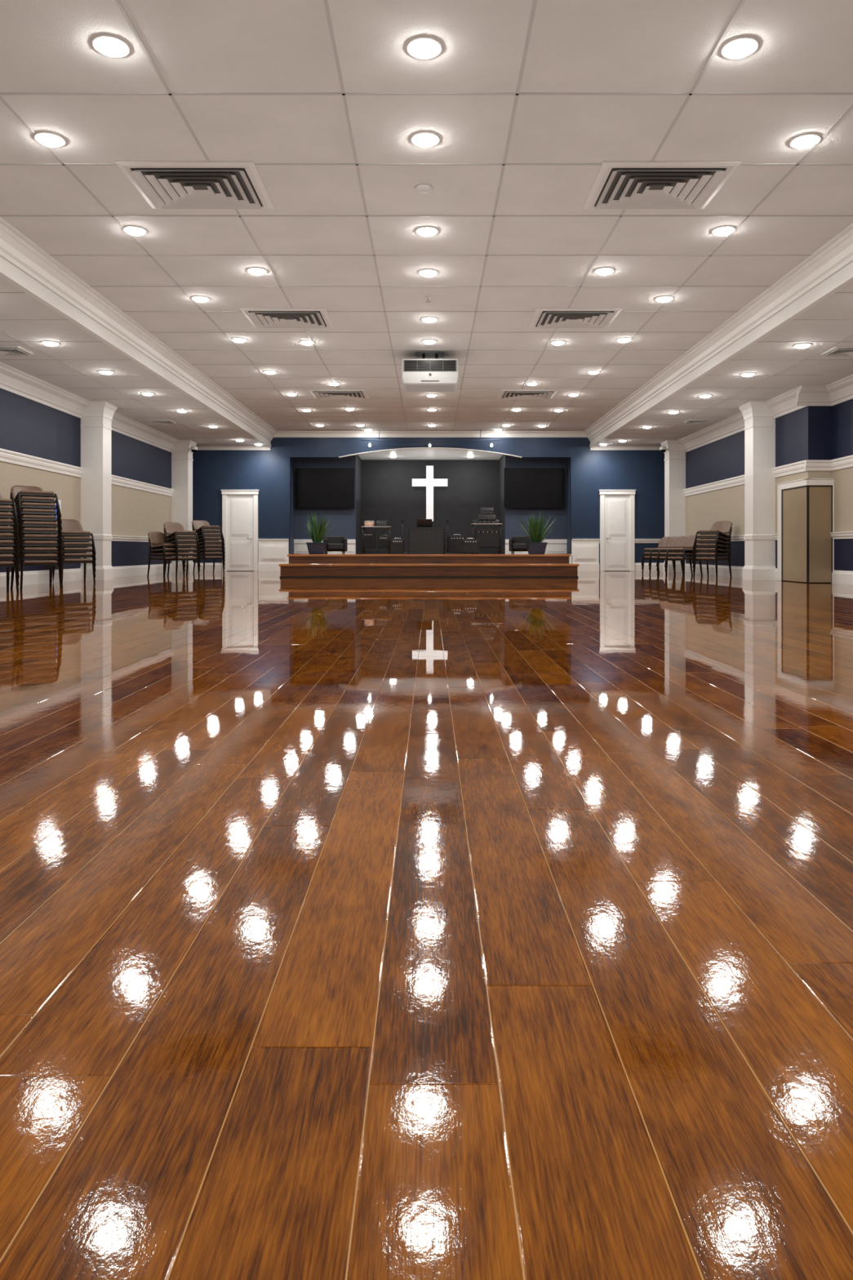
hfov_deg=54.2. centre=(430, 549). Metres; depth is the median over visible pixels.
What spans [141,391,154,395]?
recessed light
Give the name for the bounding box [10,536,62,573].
chair
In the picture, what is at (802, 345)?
recessed light
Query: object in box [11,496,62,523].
chair
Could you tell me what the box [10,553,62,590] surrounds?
chair
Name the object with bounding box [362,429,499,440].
rail
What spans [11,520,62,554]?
chair
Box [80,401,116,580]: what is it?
column
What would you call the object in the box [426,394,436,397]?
recessed light
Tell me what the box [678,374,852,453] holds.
trim
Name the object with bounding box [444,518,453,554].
microphone stand
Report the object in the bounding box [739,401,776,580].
column
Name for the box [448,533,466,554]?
amplifier
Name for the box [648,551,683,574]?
chair
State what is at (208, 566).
baseboard
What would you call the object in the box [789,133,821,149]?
recessed light
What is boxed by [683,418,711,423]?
ceiling vent
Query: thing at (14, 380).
trim
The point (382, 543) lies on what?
grille
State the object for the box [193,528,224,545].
chair
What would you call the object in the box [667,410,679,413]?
recessed light
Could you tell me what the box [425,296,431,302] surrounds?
sprinkler
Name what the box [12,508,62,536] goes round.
chair
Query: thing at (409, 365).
grille
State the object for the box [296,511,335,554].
potted plant
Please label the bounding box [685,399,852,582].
wall
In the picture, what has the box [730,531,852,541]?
trim
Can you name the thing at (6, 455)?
trim
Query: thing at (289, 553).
floor
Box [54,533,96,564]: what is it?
chair
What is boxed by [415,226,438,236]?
recessed light
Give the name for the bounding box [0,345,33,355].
ceiling vent
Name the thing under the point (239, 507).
door
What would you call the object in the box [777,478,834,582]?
door
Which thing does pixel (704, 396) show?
recessed light
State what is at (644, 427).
recessed light
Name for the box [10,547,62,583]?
chair
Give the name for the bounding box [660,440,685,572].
column
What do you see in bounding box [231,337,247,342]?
recessed light
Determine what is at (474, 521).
mixer
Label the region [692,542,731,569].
chair
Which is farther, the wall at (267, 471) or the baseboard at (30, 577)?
the wall at (267, 471)
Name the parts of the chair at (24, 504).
seat rail, seat, leg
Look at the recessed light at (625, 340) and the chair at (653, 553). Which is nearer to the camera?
the recessed light at (625, 340)
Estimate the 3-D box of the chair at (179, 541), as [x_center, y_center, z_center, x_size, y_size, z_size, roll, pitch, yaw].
[-5.298,-0.102,17.664,0.699,0.717,0.554,0,0,44]
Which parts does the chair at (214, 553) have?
seat, seat rail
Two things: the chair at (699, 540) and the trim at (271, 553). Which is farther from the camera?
the trim at (271, 553)
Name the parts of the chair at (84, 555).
seat, seat rail, leg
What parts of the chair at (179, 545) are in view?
seat rail, seat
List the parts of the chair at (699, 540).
seat, seat rail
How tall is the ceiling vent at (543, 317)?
0.041 m
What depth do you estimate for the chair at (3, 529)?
10.76 m
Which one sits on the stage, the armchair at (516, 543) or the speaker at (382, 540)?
the armchair at (516, 543)
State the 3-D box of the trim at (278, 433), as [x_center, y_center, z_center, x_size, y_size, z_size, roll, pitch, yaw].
[0.000,-3.014,21.696,8.352,0.150,0.108,0,0,0]
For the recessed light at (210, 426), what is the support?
in the ceiling at (87, 357)
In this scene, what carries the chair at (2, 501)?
on the chair at (7, 508)
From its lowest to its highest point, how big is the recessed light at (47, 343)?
0.038 m
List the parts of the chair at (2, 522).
seat, seat rail, leg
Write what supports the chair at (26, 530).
on the chair at (26, 536)
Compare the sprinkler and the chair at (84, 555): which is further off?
the chair at (84, 555)
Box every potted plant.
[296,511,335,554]
[513,510,558,554]
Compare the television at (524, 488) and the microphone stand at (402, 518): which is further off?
the television at (524, 488)
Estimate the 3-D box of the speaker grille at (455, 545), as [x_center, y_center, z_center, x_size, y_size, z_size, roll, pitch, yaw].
[0.617,-0.085,19.141,0.340,0.252,0.008,0,0,0]
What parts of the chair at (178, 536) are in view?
seat rail, seat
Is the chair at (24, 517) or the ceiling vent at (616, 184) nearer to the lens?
the ceiling vent at (616, 184)
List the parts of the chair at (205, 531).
seat rail, seat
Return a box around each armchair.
[322,535,347,554]
[509,536,532,554]
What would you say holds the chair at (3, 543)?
on the chair at (7, 550)
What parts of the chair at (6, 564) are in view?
seat, seat rail, leg, leg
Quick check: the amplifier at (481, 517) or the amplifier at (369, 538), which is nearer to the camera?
the amplifier at (481, 517)
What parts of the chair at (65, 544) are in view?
seat rail, seat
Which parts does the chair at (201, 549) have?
seat, seat rail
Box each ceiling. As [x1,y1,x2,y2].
[0,0,852,431]
[0,276,852,446]
[358,448,502,459]
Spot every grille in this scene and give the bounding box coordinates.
[363,537,373,546]
[378,539,387,546]
[391,543,403,551]
[404,360,456,371]
[449,540,462,551]
[463,543,477,551]
[476,534,497,546]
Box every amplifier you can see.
[390,537,404,554]
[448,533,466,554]
[462,537,479,554]
[478,514,496,519]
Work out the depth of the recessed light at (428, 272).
9.22 m
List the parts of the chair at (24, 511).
seat rail, seat, leg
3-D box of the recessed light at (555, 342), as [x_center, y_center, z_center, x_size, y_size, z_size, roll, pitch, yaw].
[1.899,-3.070,12.387,0.220,0.038,0.220,0,0,0]
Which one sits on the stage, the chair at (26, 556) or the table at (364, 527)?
the table at (364, 527)
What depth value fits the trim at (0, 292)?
12.89 m
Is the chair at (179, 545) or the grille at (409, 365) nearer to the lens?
the grille at (409, 365)
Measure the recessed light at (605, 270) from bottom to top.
0.038 m
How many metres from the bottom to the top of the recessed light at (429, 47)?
0.038 m
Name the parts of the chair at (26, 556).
seat rail, seat, leg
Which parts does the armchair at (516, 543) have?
seat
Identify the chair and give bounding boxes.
[0,493,18,533]
[0,505,19,535]
[0,511,19,542]
[0,519,19,554]
[0,525,19,560]
[0,533,19,568]
[0,539,19,574]
[0,546,19,580]
[0,553,18,592]
[0,553,19,586]
[9,485,61,517]
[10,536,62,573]
[10,542,62,577]
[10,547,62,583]
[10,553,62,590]
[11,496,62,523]
[11,502,62,540]
[11,515,62,546]
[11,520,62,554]
[11,527,62,561]
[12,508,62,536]
[12,533,62,567]
[52,519,96,559]
[52,540,95,569]
[52,547,95,573]
[52,547,95,578]
[53,552,95,583]
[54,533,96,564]
[146,551,184,577]
[147,531,185,565]
[147,543,185,569]
[147,546,185,573]
[163,522,199,552]
[164,531,199,556]
[164,541,199,565]
[164,547,199,568]
[164,551,199,576]
[164,552,199,573]
[165,537,200,561]
[191,520,224,543]
[192,551,224,573]
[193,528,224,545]
[193,533,225,552]
[193,536,225,556]
[193,542,225,564]
[193,542,225,567]
[193,548,224,569]
[195,538,225,557]
[641,536,671,565]
[641,547,661,568]
[642,551,674,573]
[648,535,682,568]
[648,551,682,570]
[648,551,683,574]
[656,535,692,568]
[656,552,692,572]
[657,551,693,575]
[664,534,702,568]
[665,547,702,573]
[665,551,702,576]
[692,520,732,555]
[692,530,730,559]
[692,535,730,562]
[692,540,731,566]
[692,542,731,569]
[693,548,731,573]
[693,551,732,577]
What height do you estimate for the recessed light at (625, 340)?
0.038 m
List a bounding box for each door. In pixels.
[220,489,259,571]
[598,489,635,571]
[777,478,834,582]
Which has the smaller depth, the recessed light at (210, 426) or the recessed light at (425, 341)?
the recessed light at (425, 341)
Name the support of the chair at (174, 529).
on the chair at (178, 536)
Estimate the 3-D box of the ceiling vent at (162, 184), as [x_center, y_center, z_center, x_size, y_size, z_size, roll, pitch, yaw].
[-1.957,-3.067,7.073,1.102,0.041,0.899,0,0,0]
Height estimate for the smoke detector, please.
0.029 m
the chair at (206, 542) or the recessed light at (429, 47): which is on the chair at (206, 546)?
the chair at (206, 542)
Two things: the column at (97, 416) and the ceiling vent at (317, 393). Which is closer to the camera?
the column at (97, 416)
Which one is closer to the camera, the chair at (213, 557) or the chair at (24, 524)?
the chair at (24, 524)
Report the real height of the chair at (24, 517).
0.702 m
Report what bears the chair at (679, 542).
on the chair at (660, 553)
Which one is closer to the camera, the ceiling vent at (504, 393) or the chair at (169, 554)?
the ceiling vent at (504, 393)
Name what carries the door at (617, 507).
in the wall at (267, 471)
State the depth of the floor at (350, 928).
1.22 m
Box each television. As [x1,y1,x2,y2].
[295,468,354,508]
[504,468,564,508]
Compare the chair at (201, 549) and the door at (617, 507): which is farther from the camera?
the door at (617, 507)
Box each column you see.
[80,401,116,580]
[171,440,196,572]
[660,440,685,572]
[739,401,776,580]
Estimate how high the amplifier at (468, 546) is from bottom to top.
0.358 m
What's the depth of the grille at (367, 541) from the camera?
20.02 m
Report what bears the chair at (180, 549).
on the chair at (187, 554)
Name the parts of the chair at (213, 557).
seat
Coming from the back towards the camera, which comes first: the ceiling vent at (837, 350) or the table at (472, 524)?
the table at (472, 524)
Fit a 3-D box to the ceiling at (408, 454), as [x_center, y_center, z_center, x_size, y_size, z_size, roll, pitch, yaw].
[0.000,-2.728,23.310,7.595,0.120,2.880,0,0,0]
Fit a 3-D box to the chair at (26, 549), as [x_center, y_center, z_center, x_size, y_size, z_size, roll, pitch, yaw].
[-5.615,0.038,11.852,0.554,0.729,0.640,0,0,-40]
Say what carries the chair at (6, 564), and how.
on the floor at (350, 928)
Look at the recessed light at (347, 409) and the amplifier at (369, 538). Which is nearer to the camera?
the recessed light at (347, 409)
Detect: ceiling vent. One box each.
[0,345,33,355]
[115,161,274,208]
[148,419,175,424]
[239,307,333,328]
[308,389,368,399]
[497,389,558,399]
[528,307,622,328]
[582,161,742,208]
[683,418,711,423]
[820,346,852,355]
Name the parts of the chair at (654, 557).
seat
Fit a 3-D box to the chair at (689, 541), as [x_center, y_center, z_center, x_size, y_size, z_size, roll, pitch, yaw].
[5.380,0.042,17.596,0.647,0.728,0.554,0,0,-27]
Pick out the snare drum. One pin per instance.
(366, 523)
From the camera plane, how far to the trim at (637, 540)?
21.71 m
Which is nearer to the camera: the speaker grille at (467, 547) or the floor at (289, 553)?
the speaker grille at (467, 547)
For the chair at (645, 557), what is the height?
0.734 m
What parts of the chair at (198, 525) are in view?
backrest, seat rail, seat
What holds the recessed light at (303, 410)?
in the ceiling at (195, 46)
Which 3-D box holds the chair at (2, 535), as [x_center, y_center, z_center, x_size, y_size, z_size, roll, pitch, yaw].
[-5.733,-0.109,10.846,0.554,0.720,0.686,0,0,-40]
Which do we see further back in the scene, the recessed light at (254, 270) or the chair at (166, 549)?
the chair at (166, 549)
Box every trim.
[0,0,852,431]
[0,217,276,447]
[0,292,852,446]
[0,361,179,453]
[0,448,173,496]
[111,535,148,542]
[196,446,660,449]
[220,538,661,542]
[257,540,599,571]
[273,431,587,437]
[288,457,572,553]
[293,539,567,553]
[338,447,522,457]
[583,222,852,447]
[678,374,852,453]
[683,454,852,496]
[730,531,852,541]
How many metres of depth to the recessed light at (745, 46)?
5.08 m
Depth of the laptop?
18.70 m
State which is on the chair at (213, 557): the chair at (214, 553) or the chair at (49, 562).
the chair at (214, 553)
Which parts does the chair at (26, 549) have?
seat, seat rail, leg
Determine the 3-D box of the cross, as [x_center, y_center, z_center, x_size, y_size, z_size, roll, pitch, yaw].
[-0.016,-1.664,24.590,1.044,1.632,0.120,0,0,0]
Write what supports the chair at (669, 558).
on the floor at (350, 928)
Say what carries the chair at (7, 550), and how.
on the chair at (2, 557)
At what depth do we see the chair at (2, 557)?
10.75 m
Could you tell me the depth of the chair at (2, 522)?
10.77 m
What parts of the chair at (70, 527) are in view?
backrest, seat rail, seat, leg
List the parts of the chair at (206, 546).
seat rail, seat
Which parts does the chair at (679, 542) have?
leg, seat, backrest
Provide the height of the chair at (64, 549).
0.728 m
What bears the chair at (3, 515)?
on the chair at (2, 522)
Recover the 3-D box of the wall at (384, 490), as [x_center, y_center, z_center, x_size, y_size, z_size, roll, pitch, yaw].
[0.000,-1.288,23.300,7.595,2.759,2.900,0,0,0]
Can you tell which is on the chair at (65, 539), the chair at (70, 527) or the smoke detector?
the chair at (70, 527)
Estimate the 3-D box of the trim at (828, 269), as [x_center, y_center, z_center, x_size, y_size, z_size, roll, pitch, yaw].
[4.106,-2.892,9.062,0.240,0.414,25.375,0,0,0]
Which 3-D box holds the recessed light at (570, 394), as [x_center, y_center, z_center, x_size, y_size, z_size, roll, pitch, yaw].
[2.846,-3.070,16.546,0.220,0.038,0.220,0,0,0]
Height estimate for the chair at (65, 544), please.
0.723 m
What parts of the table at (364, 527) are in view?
leg, leg, leg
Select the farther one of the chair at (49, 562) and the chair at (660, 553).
the chair at (660, 553)
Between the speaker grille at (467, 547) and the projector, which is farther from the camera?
the speaker grille at (467, 547)
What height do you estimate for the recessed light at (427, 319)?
0.038 m
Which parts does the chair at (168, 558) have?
seat rail, seat, leg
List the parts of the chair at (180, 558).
seat rail, leg, seat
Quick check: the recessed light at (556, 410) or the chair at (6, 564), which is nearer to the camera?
the chair at (6, 564)
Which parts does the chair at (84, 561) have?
seat, seat rail, leg, leg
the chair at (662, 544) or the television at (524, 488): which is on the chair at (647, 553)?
the chair at (662, 544)
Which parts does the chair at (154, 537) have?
leg, backrest, seat rail, seat, leg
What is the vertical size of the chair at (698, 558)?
0.734 m
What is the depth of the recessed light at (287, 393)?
16.43 m
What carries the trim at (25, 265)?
attached to the ceiling at (195, 46)
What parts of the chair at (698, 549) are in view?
seat, seat rail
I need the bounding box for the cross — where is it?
[412,466,447,521]
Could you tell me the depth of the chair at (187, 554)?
17.48 m
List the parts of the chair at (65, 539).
seat, seat rail, leg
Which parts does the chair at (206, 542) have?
seat, seat rail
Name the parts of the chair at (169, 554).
seat rail, seat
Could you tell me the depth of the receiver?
19.57 m
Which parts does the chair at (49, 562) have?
leg, seat rail, seat, leg, leg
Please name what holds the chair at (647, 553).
on the chair at (645, 557)
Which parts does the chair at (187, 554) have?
seat rail, seat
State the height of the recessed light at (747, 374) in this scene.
0.038 m
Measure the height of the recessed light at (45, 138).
0.038 m
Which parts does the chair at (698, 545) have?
seat, seat rail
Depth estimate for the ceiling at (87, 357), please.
12.62 m
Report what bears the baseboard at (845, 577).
attached to the wall at (810, 432)
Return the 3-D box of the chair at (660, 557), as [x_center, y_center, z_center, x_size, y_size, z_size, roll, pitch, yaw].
[5.376,0.186,18.247,0.590,0.734,0.554,0,0,-27]
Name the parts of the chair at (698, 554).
seat, seat rail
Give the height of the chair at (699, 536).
0.710 m
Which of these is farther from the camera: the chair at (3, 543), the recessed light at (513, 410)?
the recessed light at (513, 410)
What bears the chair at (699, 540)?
on the chair at (698, 545)
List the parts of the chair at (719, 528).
leg, seat, seat rail, leg, backrest, leg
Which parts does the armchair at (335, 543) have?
seat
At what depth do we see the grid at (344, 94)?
8.17 m
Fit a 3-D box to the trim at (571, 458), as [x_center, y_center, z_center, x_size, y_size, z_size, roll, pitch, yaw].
[0.000,-1.165,21.802,7.395,2.513,0.135,0,0,0]
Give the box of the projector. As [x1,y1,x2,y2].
[401,351,458,391]
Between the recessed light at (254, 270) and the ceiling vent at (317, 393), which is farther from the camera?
the ceiling vent at (317, 393)
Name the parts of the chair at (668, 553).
seat, seat rail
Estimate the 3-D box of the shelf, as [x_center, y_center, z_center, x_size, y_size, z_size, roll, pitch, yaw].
[-1.294,-0.019,20.010,0.634,0.020,0.490,0,0,0]
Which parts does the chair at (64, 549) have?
seat, seat rail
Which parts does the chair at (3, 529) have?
seat, seat rail, leg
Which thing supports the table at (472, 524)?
on the stage
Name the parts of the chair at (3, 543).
seat, seat rail, leg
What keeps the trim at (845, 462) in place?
attached to the wall at (810, 432)
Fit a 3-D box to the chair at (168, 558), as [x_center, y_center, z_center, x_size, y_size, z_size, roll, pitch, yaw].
[-5.571,0.186,17.497,0.590,0.734,0.554,0,0,33]
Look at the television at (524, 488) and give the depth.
22.44 m
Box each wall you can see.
[0,388,171,572]
[192,437,664,571]
[290,454,569,553]
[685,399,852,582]
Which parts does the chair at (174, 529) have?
backrest, leg, seat rail, seat, leg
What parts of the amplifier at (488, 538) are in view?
control panel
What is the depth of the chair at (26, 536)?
11.68 m
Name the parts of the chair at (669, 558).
seat rail, seat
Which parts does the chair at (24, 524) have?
seat, seat rail, leg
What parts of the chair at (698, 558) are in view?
leg, seat, seat rail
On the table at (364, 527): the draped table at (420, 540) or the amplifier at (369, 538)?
the amplifier at (369, 538)
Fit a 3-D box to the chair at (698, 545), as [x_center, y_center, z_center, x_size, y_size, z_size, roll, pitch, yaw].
[5.754,-0.030,16.928,0.674,0.723,0.554,0,0,-38]
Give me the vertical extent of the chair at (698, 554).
0.732 m
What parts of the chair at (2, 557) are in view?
seat, seat rail, leg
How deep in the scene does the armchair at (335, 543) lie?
19.15 m
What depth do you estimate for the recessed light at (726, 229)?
8.00 m
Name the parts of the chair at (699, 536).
seat, seat rail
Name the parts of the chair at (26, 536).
seat rail, seat, leg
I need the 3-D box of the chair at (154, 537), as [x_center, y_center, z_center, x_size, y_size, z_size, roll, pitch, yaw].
[-5.581,-0.030,17.503,0.674,0.723,0.554,0,0,33]
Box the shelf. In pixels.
[363,548,390,549]
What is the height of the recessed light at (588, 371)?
0.038 m
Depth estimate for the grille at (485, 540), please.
19.54 m
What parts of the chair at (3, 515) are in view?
seat, seat rail, leg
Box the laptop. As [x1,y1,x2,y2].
[417,519,431,528]
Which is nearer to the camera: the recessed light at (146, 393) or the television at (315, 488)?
the recessed light at (146, 393)
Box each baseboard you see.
[0,563,172,586]
[194,562,663,571]
[684,563,852,584]
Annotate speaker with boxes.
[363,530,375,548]
[377,534,387,548]
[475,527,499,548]
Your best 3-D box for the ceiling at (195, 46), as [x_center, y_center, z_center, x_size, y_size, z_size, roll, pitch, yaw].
[0.000,-3.148,9.088,8.452,0.120,25.425,0,0,0]
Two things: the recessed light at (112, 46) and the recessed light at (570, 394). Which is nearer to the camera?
the recessed light at (112, 46)
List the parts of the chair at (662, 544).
backrest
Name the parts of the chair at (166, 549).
seat rail, seat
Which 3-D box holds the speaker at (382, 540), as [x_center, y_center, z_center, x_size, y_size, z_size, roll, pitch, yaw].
[-1.129,-0.198,20.142,0.280,0.338,0.275,0,0,0]
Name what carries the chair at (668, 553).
on the chair at (669, 558)
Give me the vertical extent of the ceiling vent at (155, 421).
0.041 m
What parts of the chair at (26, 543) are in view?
seat rail, seat, leg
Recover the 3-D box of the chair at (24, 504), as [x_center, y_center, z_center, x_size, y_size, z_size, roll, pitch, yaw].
[-5.674,-0.469,11.922,0.554,0.686,0.787,0,0,-40]
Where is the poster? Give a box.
[52,499,61,518]
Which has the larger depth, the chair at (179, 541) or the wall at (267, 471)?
the wall at (267, 471)
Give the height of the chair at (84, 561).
0.734 m
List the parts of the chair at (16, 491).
leg, backrest, seat rail, seat, leg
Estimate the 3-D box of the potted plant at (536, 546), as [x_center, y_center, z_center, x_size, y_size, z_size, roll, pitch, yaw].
[2.313,-0.391,18.238,1.042,0.965,1.011,0,0,0]
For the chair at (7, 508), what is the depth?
10.79 m
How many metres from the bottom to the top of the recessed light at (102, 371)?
0.038 m
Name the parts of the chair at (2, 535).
seat, seat rail, leg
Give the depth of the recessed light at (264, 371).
14.37 m
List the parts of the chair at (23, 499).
seat rail, seat, leg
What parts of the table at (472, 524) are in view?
leg, leg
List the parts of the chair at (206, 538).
seat, seat rail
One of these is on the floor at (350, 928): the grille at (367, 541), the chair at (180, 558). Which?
the chair at (180, 558)
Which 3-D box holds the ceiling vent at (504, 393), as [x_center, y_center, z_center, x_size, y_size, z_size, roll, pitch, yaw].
[1.912,-3.067,16.487,1.102,0.041,0.899,0,0,0]
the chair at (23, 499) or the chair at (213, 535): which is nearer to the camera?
the chair at (23, 499)
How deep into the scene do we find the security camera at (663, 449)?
20.42 m
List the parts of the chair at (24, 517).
seat rail, seat, leg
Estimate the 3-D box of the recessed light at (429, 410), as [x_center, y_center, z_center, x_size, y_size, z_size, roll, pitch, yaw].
[0.037,-3.070,18.311,0.220,0.038,0.220,0,0,0]
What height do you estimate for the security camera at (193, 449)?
0.160 m
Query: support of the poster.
attached to the wall at (28, 427)
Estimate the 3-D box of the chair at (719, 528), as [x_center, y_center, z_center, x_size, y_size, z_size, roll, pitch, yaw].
[5.787,-0.243,16.953,0.747,0.703,0.554,0,0,-38]
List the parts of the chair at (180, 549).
seat rail, seat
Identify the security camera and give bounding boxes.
[187,446,197,453]
[659,446,669,453]
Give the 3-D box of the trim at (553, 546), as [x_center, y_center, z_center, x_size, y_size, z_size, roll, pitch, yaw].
[0.000,-0.099,22.590,7.395,0.381,0.060,0,0,0]
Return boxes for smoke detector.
[414,183,432,193]
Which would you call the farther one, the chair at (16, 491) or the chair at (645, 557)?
the chair at (645, 557)
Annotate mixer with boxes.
[376,520,387,526]
[473,520,499,523]
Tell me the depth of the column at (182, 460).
20.53 m
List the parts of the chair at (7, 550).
seat, seat rail, leg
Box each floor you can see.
[0,571,852,1279]
[288,553,571,554]
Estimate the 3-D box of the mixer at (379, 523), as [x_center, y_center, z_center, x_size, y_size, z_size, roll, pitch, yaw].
[-1.164,-0.630,20.004,0.260,0.140,0.312,0,0,0]
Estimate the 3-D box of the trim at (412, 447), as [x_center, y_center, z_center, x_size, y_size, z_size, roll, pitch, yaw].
[0.000,-2.546,21.817,4.785,0.264,0.145,0,0,0]
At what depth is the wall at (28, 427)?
14.91 m
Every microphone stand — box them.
[398,518,406,553]
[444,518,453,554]
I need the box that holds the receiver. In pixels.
[480,507,493,514]
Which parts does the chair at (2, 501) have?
seat, seat rail, leg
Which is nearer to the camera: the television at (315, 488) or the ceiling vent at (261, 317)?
the ceiling vent at (261, 317)
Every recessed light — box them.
[33,131,66,147]
[40,340,59,346]
[91,34,129,57]
[97,369,113,374]
[122,225,146,235]
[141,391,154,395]
[176,409,187,413]
[191,295,209,302]
[208,425,218,427]
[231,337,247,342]
[246,266,266,275]
[263,370,275,373]
[285,392,297,395]
[299,340,314,345]
[301,408,311,412]
[328,382,339,385]
[345,408,355,410]
[406,35,442,59]
[410,131,439,147]
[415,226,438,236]
[417,268,438,276]
[421,316,437,322]
[422,339,436,344]
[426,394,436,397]
[426,408,436,411]
[511,408,521,411]
[526,382,537,385]
[551,340,565,345]
[553,408,564,412]
[568,393,579,396]
[586,370,599,373]
[594,266,614,275]
[616,337,631,342]
[642,426,652,428]
[654,295,673,302]
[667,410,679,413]
[698,394,711,398]
[711,225,735,235]
[720,35,759,59]
[740,372,755,377]
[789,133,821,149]
[793,342,811,348]
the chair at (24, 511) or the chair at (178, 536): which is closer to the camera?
the chair at (24, 511)
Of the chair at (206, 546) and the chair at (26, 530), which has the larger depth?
the chair at (206, 546)
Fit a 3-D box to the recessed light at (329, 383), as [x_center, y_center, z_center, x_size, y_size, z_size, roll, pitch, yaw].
[-1.791,-3.070,15.443,0.220,0.038,0.220,0,0,0]
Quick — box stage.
[279,553,578,577]
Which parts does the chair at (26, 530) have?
seat rail, seat, leg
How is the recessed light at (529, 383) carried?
in the ceiling at (195, 46)
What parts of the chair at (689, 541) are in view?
leg, seat, seat rail, leg, backrest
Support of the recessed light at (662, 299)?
in the ceiling at (195, 46)
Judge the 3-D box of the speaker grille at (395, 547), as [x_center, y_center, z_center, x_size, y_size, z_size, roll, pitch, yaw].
[-0.770,-0.056,19.446,0.260,0.195,0.008,0,0,0]
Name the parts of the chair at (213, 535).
seat rail, seat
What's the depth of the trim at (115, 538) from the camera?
17.59 m
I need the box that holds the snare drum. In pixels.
[364,520,374,526]
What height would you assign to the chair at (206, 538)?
0.710 m
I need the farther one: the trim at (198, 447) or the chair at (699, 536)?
the trim at (198, 447)
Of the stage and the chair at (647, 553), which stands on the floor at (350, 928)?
the stage
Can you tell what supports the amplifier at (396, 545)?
on the stage
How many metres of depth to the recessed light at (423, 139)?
6.22 m
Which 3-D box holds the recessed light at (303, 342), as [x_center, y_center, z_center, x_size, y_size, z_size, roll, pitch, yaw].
[-1.833,-3.070,12.387,0.220,0.038,0.220,0,0,0]
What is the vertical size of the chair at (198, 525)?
0.685 m
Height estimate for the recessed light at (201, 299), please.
0.038 m
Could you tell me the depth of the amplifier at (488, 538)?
19.54 m
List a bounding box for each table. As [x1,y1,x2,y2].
[360,526,391,553]
[408,528,445,554]
[470,523,502,554]
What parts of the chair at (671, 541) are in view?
backrest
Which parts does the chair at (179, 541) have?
seat, seat rail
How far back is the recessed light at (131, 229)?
8.00 m
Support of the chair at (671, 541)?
on the chair at (653, 553)
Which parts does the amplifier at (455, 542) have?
control panel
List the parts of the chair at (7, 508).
seat, seat rail, leg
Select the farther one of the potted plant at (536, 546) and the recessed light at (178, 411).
the potted plant at (536, 546)

